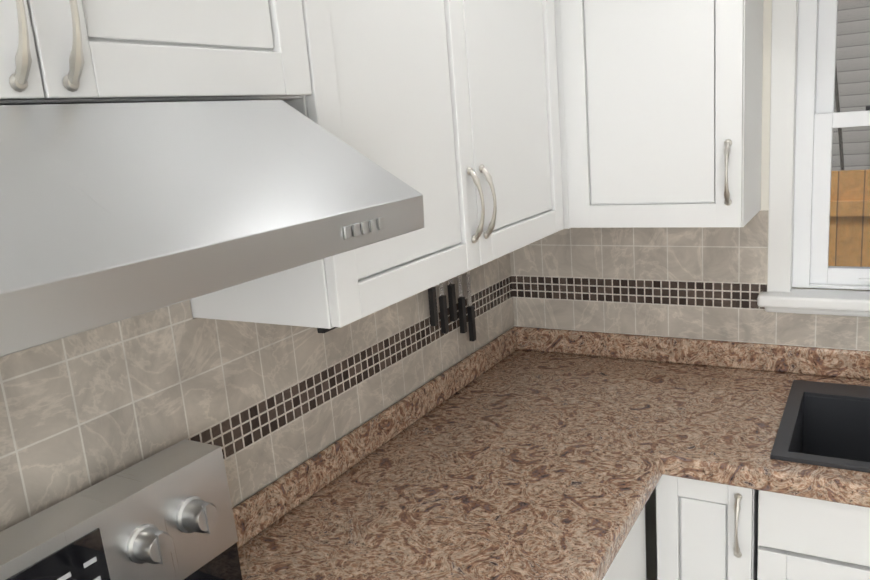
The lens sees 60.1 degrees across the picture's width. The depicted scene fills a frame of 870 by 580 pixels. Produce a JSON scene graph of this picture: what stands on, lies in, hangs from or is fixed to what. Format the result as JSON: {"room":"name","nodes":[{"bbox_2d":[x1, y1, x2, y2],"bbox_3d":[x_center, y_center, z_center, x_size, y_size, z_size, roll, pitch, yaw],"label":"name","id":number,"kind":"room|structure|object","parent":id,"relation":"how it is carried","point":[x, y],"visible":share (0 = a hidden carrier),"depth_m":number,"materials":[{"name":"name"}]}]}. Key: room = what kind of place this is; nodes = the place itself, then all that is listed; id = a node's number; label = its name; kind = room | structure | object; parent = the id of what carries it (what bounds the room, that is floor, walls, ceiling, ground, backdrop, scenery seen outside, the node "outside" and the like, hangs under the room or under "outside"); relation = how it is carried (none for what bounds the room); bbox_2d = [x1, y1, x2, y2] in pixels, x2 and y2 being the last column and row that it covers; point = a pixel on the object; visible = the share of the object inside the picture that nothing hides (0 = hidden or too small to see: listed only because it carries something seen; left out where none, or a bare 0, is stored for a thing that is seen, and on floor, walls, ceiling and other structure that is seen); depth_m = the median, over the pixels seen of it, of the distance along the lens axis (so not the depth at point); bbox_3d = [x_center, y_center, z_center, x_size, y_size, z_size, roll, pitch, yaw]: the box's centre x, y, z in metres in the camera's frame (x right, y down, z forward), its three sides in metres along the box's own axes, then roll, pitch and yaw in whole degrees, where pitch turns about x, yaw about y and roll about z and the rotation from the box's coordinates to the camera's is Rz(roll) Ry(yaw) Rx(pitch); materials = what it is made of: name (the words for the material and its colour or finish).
{"room":"kitchen","nodes":[
{"label":"kitchen","id":0,"kind":"room"},
{"bbox_2d":[190,303,512,507],"bbox_3d":[-0.962,0.425,0.628,0.150,2.450,4.900,3,14,30],"label":"wall","id":1,"kind":"structure","parent":0,"point":[358,425],"depth_m":1.78,"materials":[{"name":"white paint"}]},
{"bbox_2d":[0,0,287,104],"bbox_3d":[-0.556,-0.443,0.774,0.332,0.514,0.858,3,14,30],"label":"upper cabinet","id":2,"kind":"object","parent":1,"relation":"attached to","point":[52,51],"depth_m":0.85,"materials":[{"name":"white wood"}]},
{"bbox_2d":[0,100,423,356],"bbox_3d":[-0.446,-0.088,0.755,0.557,0.178,0.762,3,14,30],"label":"range hood","id":3,"kind":"object","parent":2,"relation":"attached to","point":[110,213],"visible":1,"depth_m":0.69,"materials":[{"name":"silver metal"}]},
{"bbox_2d":[0,253,513,531],"bbox_3d":[-0.505,0.154,1.235,0.006,0.845,2.994,3,14,30],"label":"backsplash","id":4,"kind":"structure","parent":1,"relation":"attached to","point":[262,404],"depth_m":1.39,"materials":[{"name":"tile"}]},
{"bbox_2d":[317,327,337,332],"bbox_3d":[-0.046,-0.014,1.984,0.018,0.034,0.820,3,14,30],"label":"rail","id":5,"kind":"object","parent":4,"relation":"attached to","point":[322,330],"visible":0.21,"depth_m":1.64,"materials":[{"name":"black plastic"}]},
{"bbox_2d":[428,283,443,328],"bbox_3d":[-0.009,-0.006,2.023,0.014,0.209,0.022,3,14,30],"label":"knife","id":6,"kind":"object","parent":5,"relation":"hanging from","point":[431,291],"depth_m":2.03,"materials":[{"name":"black"}]},
{"bbox_2d":[441,279,452,333],"bbox_3d":[0.018,-0.006,2.070,0.014,0.254,0.022,3,14,30],"label":"knife","id":7,"kind":"object","parent":5,"relation":"hanging from","point":[452,310],"depth_m":2.09,"materials":[{"name":"black"}]},
{"bbox_2d":[450,275,462,323],"bbox_3d":[0.044,-0.025,2.113,0.014,0.229,0.022,3,14,30],"label":"knife","id":8,"kind":"object","parent":5,"relation":"hanging from","point":[453,294],"depth_m":2.13,"materials":[{"name":"black"}]},
{"bbox_2d":[459,272,471,335],"bbox_3d":[0.072,-0.017,2.161,0.014,0.289,0.022,3,14,30],"label":"knife","id":9,"kind":"object","parent":5,"relation":"hanging from","point":[463,326],"depth_m":2.19,"materials":[{"name":"black"}]},
{"bbox_2d":[468,271,475,341],"bbox_3d":[0.101,-0.008,2.211,0.014,0.324,0.022,3,14,30],"label":"knife","id":10,"kind":"object","parent":5,"relation":"hanging from","point":[472,337],"depth_m":2.23,"materials":[{"name":"black"}]},
{"bbox_2d":[190,0,563,328],"bbox_3d":[-0.090,-0.474,1.571,0.332,0.870,1.075,3,14,30],"label":"upper cabinet","id":11,"kind":"object","parent":1,"relation":"attached to","point":[448,110],"depth_m":1.40,"materials":[{"name":"white wood"}]},
{"bbox_2d":[645,0,869,579],"bbox_3d":[2.030,-0.025,1.562,4.040,2.450,0.150,3,14,30],"label":"wall","id":12,"kind":"structure","parent":0,"point":[651,539],"depth_m":2.06,"materials":[{"name":"white paint"}]},
{"bbox_2d":[554,0,763,228],"bbox_3d":[0.588,-0.618,1.972,0.461,0.870,0.332,3,14,30],"label":"upper cabinet","id":13,"kind":"object","parent":12,"relation":"attached to","point":[660,112],"visible":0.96,"depth_m":1.84,"materials":[{"name":"white wood"}]},
{"bbox_2d":[510,210,869,350],"bbox_3d":[1.998,0.069,1.513,4.040,0.492,0.006,3,14,30],"label":"backsplash","id":14,"kind":"structure","parent":12,"relation":"attached to","point":[706,283],"depth_m":2.26,"materials":[{"name":"tile"}]},
{"bbox_2d":[757,289,869,316],"bbox_3d":[1.310,0.049,1.919,0.893,0.056,0.113,3,14,30],"label":"window sill","id":15,"kind":"structure","parent":12,"relation":"attached to","point":[830,302],"depth_m":2.04,"materials":[{"name":"white wood"}]},
{"bbox_2d":[768,0,869,291],"bbox_3d":[1.301,-0.472,1.876,0.838,0.982,0.150,3,14,30],"label":"window","id":16,"kind":"structure","parent":12,"relation":"in","point":[805,119],"depth_m":2.04,"materials":[{"name":"white wood"}]},
{"bbox_3d":[0.947,1.750,-0.153,4.340,0.100,4.900,3,14,30],"label":"floor","id":17,"kind":"structure","parent":0,"visible":0},
{"bbox_2d":[0,439,241,579],"bbox_3d":[-0.278,0.944,0.936,0.703,1.198,0.781,3,14,30],"label":"range","id":18,"kind":"object","parent":17,"relation":"on","point":[166,514],"visible":1,"depth_m":1.13,"materials":[{"name":"grey metal"}]},
{"bbox_2d":[603,524,638,579],"bbox_3d":[0.020,0.943,1.577,0.628,0.874,0.575,3,14,30],"label":"base cabinet","id":19,"kind":"object","parent":17,"relation":"on","point":[629,562],"depth_m":1.58,"materials":[{"name":"white wood"}]},
{"bbox_2d":[635,506,645,579],"bbox_3d":[0.211,0.857,1.899,0.628,0.874,0.229,3,14,30],"label":"base cabinet","id":20,"kind":"object","parent":17,"relation":"on","point":[640,537],"depth_m":1.76,"materials":[{"name":"white wood"}]},
{"bbox_2d":[656,475,869,579],"bbox_3d":[2.162,0.844,1.231,3.406,0.874,0.659,3,14,30],"label":"base cabinet","id":21,"kind":"object","parent":17,"relation":"on","point":[705,530],"visible":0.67,"depth_m":1.66,"materials":[{"name":"white wood"}]},
{"bbox_2d":[232,390,667,579],"bbox_3d":[0.033,0.434,1.526,0.660,0.130,0.728,3,14,30],"label":"countertop","id":22,"kind":"structure","parent":21,"relation":"on","point":[521,453],"depth_m":1.57,"materials":[{"name":"stone"}]},
{"bbox_2d":[416,326,869,507],"bbox_3d":[1.843,0.342,1.269,4.036,0.130,0.688,3,14,30],"label":"countertop","id":23,"kind":"structure","parent":21,"relation":"on","point":[722,403],"depth_m":2.09,"materials":[{"name":"stone"}]},
{"bbox_2d":[770,380,869,472],"bbox_3d":[1.167,0.418,1.691,0.705,0.211,0.505,3,14,30],"label":"sink","id":24,"kind":"object","parent":23,"relation":"in","point":[824,424],"visible":0.56,"depth_m":1.93,"materials":[{"name":"grey"}]},
{"label":"outside","id":25,"kind":"structure","parent":0,"visible":0},
{"bbox_3d":[6.216,-0.004,8.780,20.000,0.150,15.600,3,14,30],"label":"ground","id":26,"kind":"structure","parent":25,"visible":0},
{"bbox_2d":[835,68,843,169],"bbox_3d":[3.129,-0.942,5.321,0.862,3.652,0.072,3,14,30],"label":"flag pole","id":27,"kind":"object","parent":26,"relation":"on","point":[839,131],"depth_m":5.41,"materials":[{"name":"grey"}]},
{"bbox_2d":[828,169,869,266],"bbox_3d":[3.550,0.205,4.224,16.000,1.820,0.100,3,14,30],"label":"fence","id":28,"kind":"object","parent":26,"relation":"on","point":[858,261],"depth_m":4.63,"materials":[{"name":"brown wood"}]},
{"bbox_2d":[831,0,869,170],"bbox_3d":[5.059,-3.104,7.543,11.000,6.600,5.430,3,14,30],"label":"house siding","id":29,"kind":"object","parent":26,"relation":"on","point":[841,59],"depth_m":7.01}
]}

